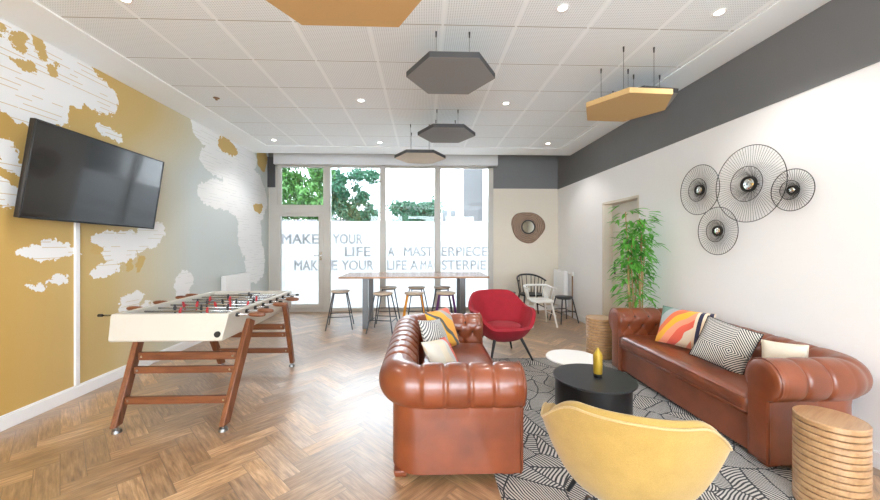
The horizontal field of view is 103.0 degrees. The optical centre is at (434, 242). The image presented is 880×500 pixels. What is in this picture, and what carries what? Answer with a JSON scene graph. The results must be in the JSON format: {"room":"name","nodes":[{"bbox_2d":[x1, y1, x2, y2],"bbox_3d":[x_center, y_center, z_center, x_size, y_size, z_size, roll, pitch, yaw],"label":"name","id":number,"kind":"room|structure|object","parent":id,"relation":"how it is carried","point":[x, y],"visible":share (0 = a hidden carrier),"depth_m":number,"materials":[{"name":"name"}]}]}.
{"room":"common room","nodes":[
{"label":"common room","id":0,"kind":"room"},
{"bbox_2d":[0,18,268,415],"bbox_3d":[-3.472,-0.330,2.084,0.200,3.600,11.200,0,0,-2],"label":"wall","id":1,"kind":"structure","parent":0,"point":[212,220],"depth_m":3.58,"materials":[{"name":"yellow paint"}]},
{"bbox_2d":[74,223,79,385],"bbox_3d":[-3.403,0.535,3.328,0.022,1.631,0.042,0,0,-2],"label":"cable cover","id":2,"kind":"object","parent":1,"relation":"attached to","point":[76,225],"visible":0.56,"depth_m":3.31,"materials":[{"name":"white plastic"}]},
{"bbox_2d":[13,118,163,228],"bbox_3d":[-3.287,-0.578,3.436,0.227,0.835,1.371,0,0,-1],"label":"television","id":3,"kind":"object","parent":1,"relation":"attached to","point":[66,175],"visible":1,"depth_m":3.22,"materials":[{"name":"black plastic"}]},
{"bbox_2d":[0,341,202,431],"bbox_3d":[-3.360,1.411,1.988,0.018,0.118,11.000,0,0,-2],"label":"baseboard","id":4,"kind":"structure","parent":1,"relation":"attached to","point":[20,415],"depth_m":3.24,"materials":[{"name":"white wood"}]},
{"bbox_2d":[221,272,250,290],"bbox_3d":[-3.455,0.865,6.097,0.105,0.650,0.820,0,0,-2],"label":"radiator","id":5,"kind":"object","parent":1,"relation":"attached to","point":[240,281],"visible":0.38,"depth_m":6.04,"materials":[{"name":"white metal"}]},
{"bbox_2d":[273,153,497,166],"bbox_3d":[-1.017,-1.802,7.454,4.730,0.295,0.108,0,0,-2],"label":"box","id":6,"kind":"object","parent":1,"relation":"attached to","point":[278,158],"visible":0.56,"depth_m":7.39,"materials":[{"name":"white paint"}]},
{"bbox_2d":[0,0,830,155],"bbox_3d":[-0.231,-1.810,1.768,6.258,0.100,10.350,0,0,-2],"label":"trim","id":7,"kind":"structure","parent":1,"relation":"attached to","point":[30,16],"depth_m":3.52,"materials":[{"name":"white paint"}]},
{"bbox_2d":[34,0,778,147],"bbox_3d":[-0.171,-1.791,1.515,5.440,0.038,9.840,0,0,-2],"label":"ceiling","id":8,"kind":"structure","parent":0,"point":[273,75],"depth_m":3.31,"materials":[{"name":"tile"}]},
{"bbox_2d":[120,0,132,3],"bbox_3d":[-2.247,-1.768,2.536,0.096,0.006,0.096,0,0,-2],"label":"recessed light","id":9,"kind":"object","parent":8,"relation":"in","point":[125,1],"visible":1,"depth_m":2.56,"materials":[{"name":"white"}]},
{"bbox_2d":[266,0,420,26],"bbox_3d":[-0.338,-1.335,1.109,0.798,0.871,0.693,0,0,-2],"label":"acoustic panel","id":10,"kind":"object","parent":8,"relation":"hanging from","point":[366,13],"visible":1,"depth_m":1.36,"materials":[{"name":"yellow fabric"}]},
{"bbox_2d":[394,124,445,163],"bbox_3d":[-0.229,-1.546,5.465,0.798,0.451,0.693,0,0,-2],"label":"acoustic panel","id":11,"kind":"object","parent":8,"relation":"hanging from","point":[410,155],"visible":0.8,"depth_m":5.34,"materials":[{"name":"fabric"}]},
{"bbox_2d":[418,109,474,142],"bbox_3d":[0.162,-1.625,4.828,0.798,0.291,0.693,0,0,-2],"label":"acoustic panel","id":12,"kind":"object","parent":8,"relation":"hanging from","point":[434,133],"visible":1,"depth_m":4.73,"materials":[{"name":"grey fabric"}]},
{"bbox_2d":[406,31,494,93],"bbox_3d":[0.144,-1.625,3.137,0.798,0.291,0.693,0,0,-2],"label":"acoustic panel","id":13,"kind":"object","parent":8,"relation":"hanging from","point":[436,72],"visible":1,"depth_m":3.04,"materials":[{"name":"grey fabric"}]},
{"bbox_2d":[556,3,568,11],"bbox_3d":[0.962,-1.768,2.634,0.096,0.006,0.096,0,0,-2],"label":"recessed light","id":14,"kind":"object","parent":8,"relation":"in","point":[563,7],"visible":1,"depth_m":2.63,"materials":[{"name":"white"}]},
{"bbox_2d":[586,46,672,121],"bbox_3d":[1.838,-1.530,3.364,0.797,0.481,0.712,0,0,-2],"label":"acoustic panel","id":15,"kind":"object","parent":8,"relation":"hanging from","point":[629,103],"visible":1,"depth_m":3.26,"materials":[{"name":"yellow fabric"}]},
{"bbox_2d":[612,74,678,106],"bbox_3d":[2.231,-1.651,3.877,0.791,0.241,0.741,0,0,-2],"label":"acoustic panel","id":16,"kind":"object","parent":8,"relation":"hanging from","point":[675,90],"visible":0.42,"depth_m":3.57,"materials":[{"name":"grey fabric"}]},
{"bbox_2d":[711,8,726,16],"bbox_3d":[2.181,-1.768,2.685,0.096,0.006,0.096,0,0,-2],"label":"recessed light","id":17,"kind":"object","parent":8,"relation":"in","point":[718,12],"visible":1,"depth_m":2.68,"materials":[{"name":"white"}]},
{"bbox_2d":[0,310,879,499],"bbox_3d":[0.264,1.570,2.110,7.670,0.200,11.400,0,0,-2],"label":"floor","id":18,"kind":"structure","parent":0,"point":[320,427],"depth_m":2.69,"materials":[{"name":"brown wood"}]},
{"bbox_2d":[97,291,298,434],"bbox_3d":[-2.087,1.010,3.438,1.356,0.919,1.526,0,0,-2],"label":"table","id":19,"kind":"object","parent":18,"relation":"on","point":[213,317],"visible":1,"depth_m":2.88,"materials":[{"name":"brown wood"}]},
{"bbox_2d":[325,289,353,330],"bbox_3d":[-1.646,1.149,6.098,0.459,0.648,0.459,0,0,-10],"label":"bar stool","id":20,"kind":"object","parent":18,"relation":"on","point":[337,291],"visible":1,"depth_m":5.99,"materials":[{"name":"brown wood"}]},
{"bbox_2d":[365,291,397,333],"bbox_3d":[-0.862,1.149,5.834,0.459,0.648,0.459,0,0,8],"label":"bar stool","id":21,"kind":"object","parent":18,"relation":"on","point":[379,293],"visible":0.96,"depth_m":5.72,"materials":[{"name":"grey metal"}]},
{"bbox_2d":[376,286,399,323],"bbox_3d":[-0.873,1.149,6.594,0.459,0.648,0.459,0,0,-7],"label":"bar stool","id":22,"kind":"object","parent":18,"relation":"on","point":[381,287],"visible":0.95,"depth_m":6.46,"materials":[{"name":"grey metal"}]},
{"bbox_2d":[338,272,488,328],"bbox_3d":[-0.360,1.020,6.372,2.550,0.900,0.920,0,0,-2],"label":"bar table","id":23,"kind":"object","parent":18,"relation":"on","point":[367,278],"visible":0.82,"depth_m":6.04,"materials":[{"name":"brown wood"}]},
{"bbox_2d":[402,291,424,316],"bbox_3d":[-0.347,1.149,5.852,0.445,0.647,0.445,0,0,-7],"label":"bar stool","id":24,"kind":"object","parent":18,"relation":"on","point":[408,293],"visible":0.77,"depth_m":5.74,"materials":[{"name":"brown wood"}]},
{"bbox_2d":[406,286,428,314],"bbox_3d":[-0.343,1.149,6.612,0.459,0.648,0.459,0,0,-14],"label":"bar stool","id":25,"kind":"object","parent":18,"relation":"on","point":[411,288],"visible":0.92,"depth_m":6.50,"materials":[{"name":"grey metal"}]},
{"bbox_2d":[431,286,452,312],"bbox_3d":[0.137,1.149,6.628,0.459,0.648,0.459,0,0,3],"label":"bar stool","id":26,"kind":"object","parent":18,"relation":"on","point":[447,288],"visible":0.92,"depth_m":6.50,"materials":[{"name":"grey metal"}]},
{"bbox_2d":[435,291,456,312],"bbox_3d":[0.187,1.149,5.870,0.445,0.647,0.445,0,0,-2],"label":"bar stool","id":27,"kind":"object","parent":18,"relation":"on","point":[440,293],"visible":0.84,"depth_m":5.76,"materials":[{"name":"brown wood"}]},
{"bbox_2d":[379,313,526,476],"bbox_3d":[0.068,1.106,2.969,0.920,0.715,1.810,0,0,-2],"label":"sofa","id":28,"kind":"object","parent":18,"relation":"on","point":[464,416],"visible":0.84,"depth_m":2.16,"materials":[{"name":"leather"}]},
{"bbox_2d":[418,319,449,343],"bbox_3d":[0.015,0.835,2.982,0.200,0.402,0.441,0,0,26],"label":"cushion","id":29,"kind":"object","parent":28,"relation":"on","point":[431,330],"visible":0.44,"depth_m":2.91,"materials":[{"name":"fabric"}]},
{"bbox_2d":[421,337,457,363],"bbox_3d":[0.060,0.885,2.683,0.198,0.303,0.394,0,0,30],"label":"cushion","id":30,"kind":"object","parent":28,"relation":"on","point":[439,350],"visible":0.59,"depth_m":2.62,"materials":[{"name":"beige fabric"}]},
{"bbox_2d":[425,307,459,346],"bbox_3d":[0.077,0.825,3.365,0.188,0.358,0.394,0,0,40],"label":"cushion","id":31,"kind":"object","parent":28,"relation":"on","point":[444,315],"visible":0.53,"depth_m":3.35,"materials":[{"name":"fabric"}]},
{"bbox_2d":[419,343,492,364],"bbox_3d":[0.185,1.092,2.973,0.670,0.164,1.328,0,0,-2],"label":"seat cushion","id":32,"kind":"object","parent":28,"relation":"on","point":[464,352],"depth_m":3.24,"materials":[{"name":"leather"}]},
{"bbox_2d":[468,289,535,360],"bbox_3d":[0.862,1.058,4.550,0.874,0.823,0.797,0,0,-16],"label":"armchair","id":33,"kind":"object","parent":18,"relation":"on","point":[505,317],"visible":0.94,"depth_m":4.68,"materials":[{"name":"fabric"}]},
{"bbox_2d":[516,273,547,318],"bbox_3d":[1.923,1.052,7.037,0.588,0.843,0.523,0,0,-6],"label":"spindle chair","id":34,"kind":"object","parent":18,"relation":"on","point":[531,294],"visible":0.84,"depth_m":7.14,"materials":[{"name":"black paint"}]},
{"bbox_2d":[523,284,557,327],"bbox_3d":[1.889,1.117,6.295,0.528,0.713,0.503,0,0,-5],"label":"spindle chair","id":35,"kind":"object","parent":18,"relation":"on","point":[545,299],"visible":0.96,"depth_m":6.37,"materials":[{"name":"white paint"}]},
{"bbox_2d":[553,269,573,317],"bbox_3d":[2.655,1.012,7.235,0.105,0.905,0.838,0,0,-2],"label":"chair","id":36,"kind":"object","parent":18,"relation":"on","point":[560,277],"visible":0.8,"depth_m":7.19,"materials":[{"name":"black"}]},
{"bbox_2d":[549,295,578,324],"bbox_3d":[2.411,1.234,6.535,0.388,0.478,0.388,0,0,-14],"label":"stool","id":37,"kind":"object","parent":18,"relation":"on","point":[562,297],"visible":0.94,"depth_m":6.44,"materials":[{"name":"black paint"}]},
{"bbox_2d":[586,315,611,359],"bbox_3d":[2.148,1.214,4.545,0.350,0.500,0.350,0,0,-12],"label":"table","id":38,"kind":"object","parent":18,"relation":"on","point":[598,330],"visible":0.71,"depth_m":4.40,"materials":[{"name":"brown wood"}]},
{"bbox_2d":[607,205,667,307],"bbox_3d":[2.488,0.491,4.393,0.611,1.957,0.696,0,0,-2],"label":"bamboo","id":39,"kind":"object","parent":18,"relation":"on","point":[632,263],"visible":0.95,"depth_m":4.37,"materials":[{"name":"plant"}]},
{"bbox_2d":[492,358,795,499],"bbox_3d":[1.318,1.466,2.906,1.930,0.005,3.120,0,0,-2],"label":"rug","id":40,"kind":"object","parent":18,"relation":"on","point":[544,476],"visible":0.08,"depth_m":2.29,"materials":[{"name":"grey carpet"}]},
{"bbox_2d":[546,349,592,364],"bbox_3d":[1.360,1.294,3.448,0.510,0.341,0.510,0,0,-2],"label":"side table","id":41,"kind":"object","parent":40,"relation":"on","point":[560,356],"visible":0.48,"depth_m":3.46,"materials":[{"name":"white paint"}]},
{"bbox_2d":[553,363,638,414],"bbox_3d":[1.281,1.270,2.820,0.624,0.388,0.624,0,0,-2],"label":"coffee table","id":42,"kind":"object","parent":40,"relation":"on","point":[614,391],"visible":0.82,"depth_m":2.66,"materials":[{"name":"black paint"}]},
{"bbox_2d":[593,347,602,377],"bbox_3d":[1.311,0.959,2.816,0.071,0.234,0.071,0,0,-2],"label":"bottle","id":43,"kind":"object","parent":42,"relation":"on","point":[597,355],"visible":1,"depth_m":2.79,"materials":[{"name":"yellow ceramic"}]},
{"bbox_2d":[541,401,732,499],"bbox_3d":[0.936,1.085,1.716,0.817,0.769,0.745,0,0,22],"label":"armchair","id":44,"kind":"object","parent":40,"relation":"on","point":[611,455],"visible":1,"depth_m":1.46,"materials":[{"name":"yellow fabric"}]},
{"bbox_2d":[792,405,872,499],"bbox_3d":[2.191,1.214,1.940,0.296,0.500,0.296,0,0,-32],"label":"table","id":45,"kind":"object","parent":40,"relation":"on","point":[832,450],"visible":1,"depth_m":1.86,"materials":[{"name":"brown wood"}]},
{"bbox_2d":[608,308,872,466],"bbox_3d":[2.486,1.106,3.176,0.790,0.715,2.030,0,0,-2],"label":"sofa","id":46,"kind":"object","parent":18,"relation":"on","point":[753,409],"visible":0.67,"depth_m":2.46,"materials":[{"name":"leather"}]},
{"bbox_2d":[619,335,747,411],"bbox_3d":[2.369,1.092,3.172,0.540,0.164,1.548,0,0,-2],"label":"seat cushion","id":47,"kind":"object","parent":46,"relation":"on","point":[727,387],"depth_m":2.95,"materials":[{"name":"leather"}]},
{"bbox_2d":[655,306,715,348],"bbox_3d":[2.407,0.825,3.383,0.177,0.354,0.490,0,0,-21],"label":"cushion","id":48,"kind":"object","parent":46,"relation":"on","point":[678,327],"visible":0.82,"depth_m":3.36,"materials":[{"name":"multicoloured fabric"}]},
{"bbox_2d":[689,315,763,374],"bbox_3d":[2.375,0.835,2.872,0.207,0.416,0.440,0,0,-28],"label":"cushion","id":49,"kind":"object","parent":46,"relation":"on","point":[730,347],"visible":0.98,"depth_m":2.82,"materials":[{"name":"fabric"}]},
{"bbox_2d":[761,339,808,357],"bbox_3d":[2.541,0.855,2.547,0.157,0.266,0.267,0,0,-35],"label":"cushion","id":50,"kind":"object","parent":46,"relation":"on","point":[769,348],"visible":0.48,"depth_m":2.53,"materials":[{"name":"beige fabric"}]},
{"bbox_2d":[493,189,557,304],"bbox_3d":[-0.424,0.140,7.690,6.670,2.660,0.200,0,0,-2],"label":"wall","id":51,"kind":"structure","parent":0,"point":[512,257],"depth_m":7.67,"materials":[{"name":"beige paint"}]},
{"bbox_2d":[267,157,274,186],"bbox_3d":[-3.473,-1.508,7.451,0.160,0.645,0.047,0,0,-2],"label":"trim","id":52,"kind":"structure","parent":51,"relation":"attached to","point":[270,166],"depth_m":7.43,"materials":[{"name":"grey metal"}]},
{"bbox_2d":[269,165,492,311],"bbox_3d":[-1.125,-0.110,7.561,4.800,3.160,0.110,0,0,-2],"label":"window","id":53,"kind":"structure","parent":51,"relation":"in","point":[437,245],"depth_m":7.57,"materials":[{"name":"white glass"}]},
{"bbox_2d":[277,213,322,307],"bbox_3d":[-2.868,0.376,7.463,0.968,2.028,0.149,0,0,-2],"label":"door","id":54,"kind":"structure","parent":53,"relation":"attached to","point":[299,243],"depth_m":7.51,"materials":[{"name":"white glass"}]},
{"bbox_2d":[268,153,557,188],"bbox_3d":[-0.424,-1.660,7.684,6.670,0.940,0.212,0,0,-2],"label":"trim","id":55,"kind":"structure","parent":51,"relation":"attached to","point":[512,171],"depth_m":7.66,"materials":[{"name":"grey paint"}]},
{"bbox_2d":[511,212,544,242],"bbox_3d":[2.044,-0.330,7.641,0.750,0.681,0.065,0,0,-2],"label":"wall mirror","id":56,"kind":"object","parent":51,"relation":"attached to","point":[527,227],"visible":1,"depth_m":7.62,"materials":[{"name":"brown wood"}]},
{"bbox_2d":[523,221,533,232],"bbox_3d":[2.034,-0.350,7.619,0.272,0.272,0.005,0,0,-2],"label":"mirror glass","id":57,"kind":"object","parent":56,"relation":"attached to","point":[528,226],"depth_m":7.62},
{"bbox_2d":[529,305,557,309],"bbox_3d":[1.993,1.417,7.662,1.440,0.105,0.018,0,0,-2],"label":"baseboard","id":58,"kind":"structure","parent":51,"relation":"attached to","point":[548,307],"depth_m":7.67,"materials":[{"name":"white paint"}]},
{"bbox_2d":[558,62,879,452],"bbox_3d":[3.014,0.145,2.303,0.240,2.650,11.200,0,0,-2],"label":"wall","id":59,"kind":"structure","parent":0,"point":[810,274],"depth_m":2.96,"materials":[{"name":"white paint"}]},
{"bbox_2d":[602,195,638,315],"bbox_3d":[2.913,0.403,5.316,0.239,2.135,0.990,0,0,-2],"label":"door","id":60,"kind":"structure","parent":59,"relation":"in","point":[609,229],"depth_m":5.74,"materials":[{"name":"beige paint"}]},
{"bbox_2d":[680,164,719,214],"bbox_3d":[2.813,-0.563,3.718,0.058,0.530,0.530,0,0,-2],"label":"wall lamp","id":61,"kind":"object","parent":59,"relation":"attached to","point":[699,190],"visible":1,"depth_m":3.71,"materials":[{"name":"black metal"}]},
{"bbox_2d":[696,185,701,194],"bbox_3d":[2.808,-0.563,3.718,0.032,0.100,0.100,0,0,-2],"label":"mirror glass","id":62,"kind":"object","parent":61,"relation":"attached to","point":[698,187],"depth_m":3.71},
{"bbox_2d":[698,207,738,254],"bbox_3d":[2.809,-0.119,3.461,0.083,0.476,0.476,0,0,-2],"label":"wall lamp","id":63,"kind":"object","parent":59,"relation":"attached to","point":[717,230],"visible":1,"depth_m":3.46,"materials":[{"name":"black metal"}]},
{"bbox_2d":[714,227,719,234],"bbox_3d":[2.792,-0.119,3.460,0.032,0.089,0.089,0,0,-2],"label":"mirror glass","id":64,"kind":"object","parent":63,"relation":"attached to","point":[716,229],"depth_m":3.45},
{"bbox_2d":[558,0,879,188],"bbox_3d":[3.008,-1.655,2.303,0.252,0.950,11.200,0,0,-2],"label":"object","id":65,"kind":"structure","parent":59,"relation":"attached to","point":[839,38],"depth_m":3.11,"materials":[{"name":"grey paint"}]},
{"bbox_2d":[558,305,879,469],"bbox_3d":[2.889,1.417,2.199,0.018,0.105,11.000,0,0,-2],"label":"baseboard","id":66,"kind":"structure","parent":59,"relation":"attached to","point":[876,455],"depth_m":2.29,"materials":[{"name":"white wood"}]},
{"bbox_2d":[716,144,787,221],"bbox_3d":[2.802,-0.520,3.088,0.123,0.676,0.676,0,0,-2],"label":"wall lamp","id":67,"kind":"object","parent":59,"relation":"attached to","point":[749,183],"visible":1,"depth_m":3.07,"materials":[{"name":"black metal"}]},
{"bbox_2d":[742,177,753,190],"bbox_3d":[2.765,-0.520,3.087,0.032,0.127,0.127,0,0,-2],"label":"mirror glass","id":68,"kind":"object","parent":67,"relation":"attached to","point":[747,182],"depth_m":3.08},
{"bbox_2d":[771,168,815,210],"bbox_3d":[2.845,-0.421,2.781,0.058,0.336,0.336,0,0,-2],"label":"wall lamp","id":69,"kind":"object","parent":59,"relation":"attached to","point":[794,189],"visible":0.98,"depth_m":2.77,"materials":[{"name":"black metal"}]},
{"bbox_2d":[788,186,794,193],"bbox_3d":[2.840,-0.421,2.781,0.032,0.063,0.063,0,0,-2],"label":"mirror glass","id":70,"kind":"object","parent":69,"relation":"attached to","point":[791,189],"depth_m":2.78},
{"label":"outside","id":71,"kind":"structure","parent":0,"visible":0},
{"bbox_3d":[-0.805,1.645,23.886,28.000,0.250,32.200,0,0,-2],"label":"ground","id":72,"kind":"structure","parent":71,"visible":0},
{"bbox_2d":[282,168,335,220],"bbox_3d":[-4.536,-1.085,11.543,2.686,5.218,1.657,0,0,-2],"label":"tree","id":73,"kind":"object","parent":72,"relation":"on","point":[295,191],"visible":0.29,"depth_m":11.33,"materials":[{"name":"green plant"}]},
{"bbox_2d":[282,220,345,220],"bbox_3d":[-4.605,0.385,10.465,4.000,2.170,0.052,0,0,-2],"label":"fence","id":74,"kind":"object","parent":72,"relation":"on","point":[282,220],"visible":0.14,"depth_m":10.47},
{"bbox_2d":[319,168,379,220],"bbox_3d":[-3.595,-0.916,14.165,3.121,4.881,1.759,0,0,-6],"label":"tree","id":75,"kind":"object","parent":72,"relation":"on","point":[340,194],"visible":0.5,"depth_m":13.95,"materials":[{"name":"green plant"}]},
{"bbox_2d":[386,194,444,220],"bbox_3d":[-0.771,-0.141,13.167,2.291,3.332,1.568,0,0,-5],"label":"tree","id":76,"kind":"object","parent":72,"relation":"on","point":[404,210],"visible":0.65,"depth_m":12.81,"materials":[{"name":"green plant"}]},
{"bbox_2d":[432,169,487,221],"bbox_3d":[3.776,-2.980,15.621,7.600,9.000,6.030,0,0,-2],"label":"building","id":77,"kind":"structure","parent":72,"relation":"on","point":[464,192],"depth_m":13.88,"materials":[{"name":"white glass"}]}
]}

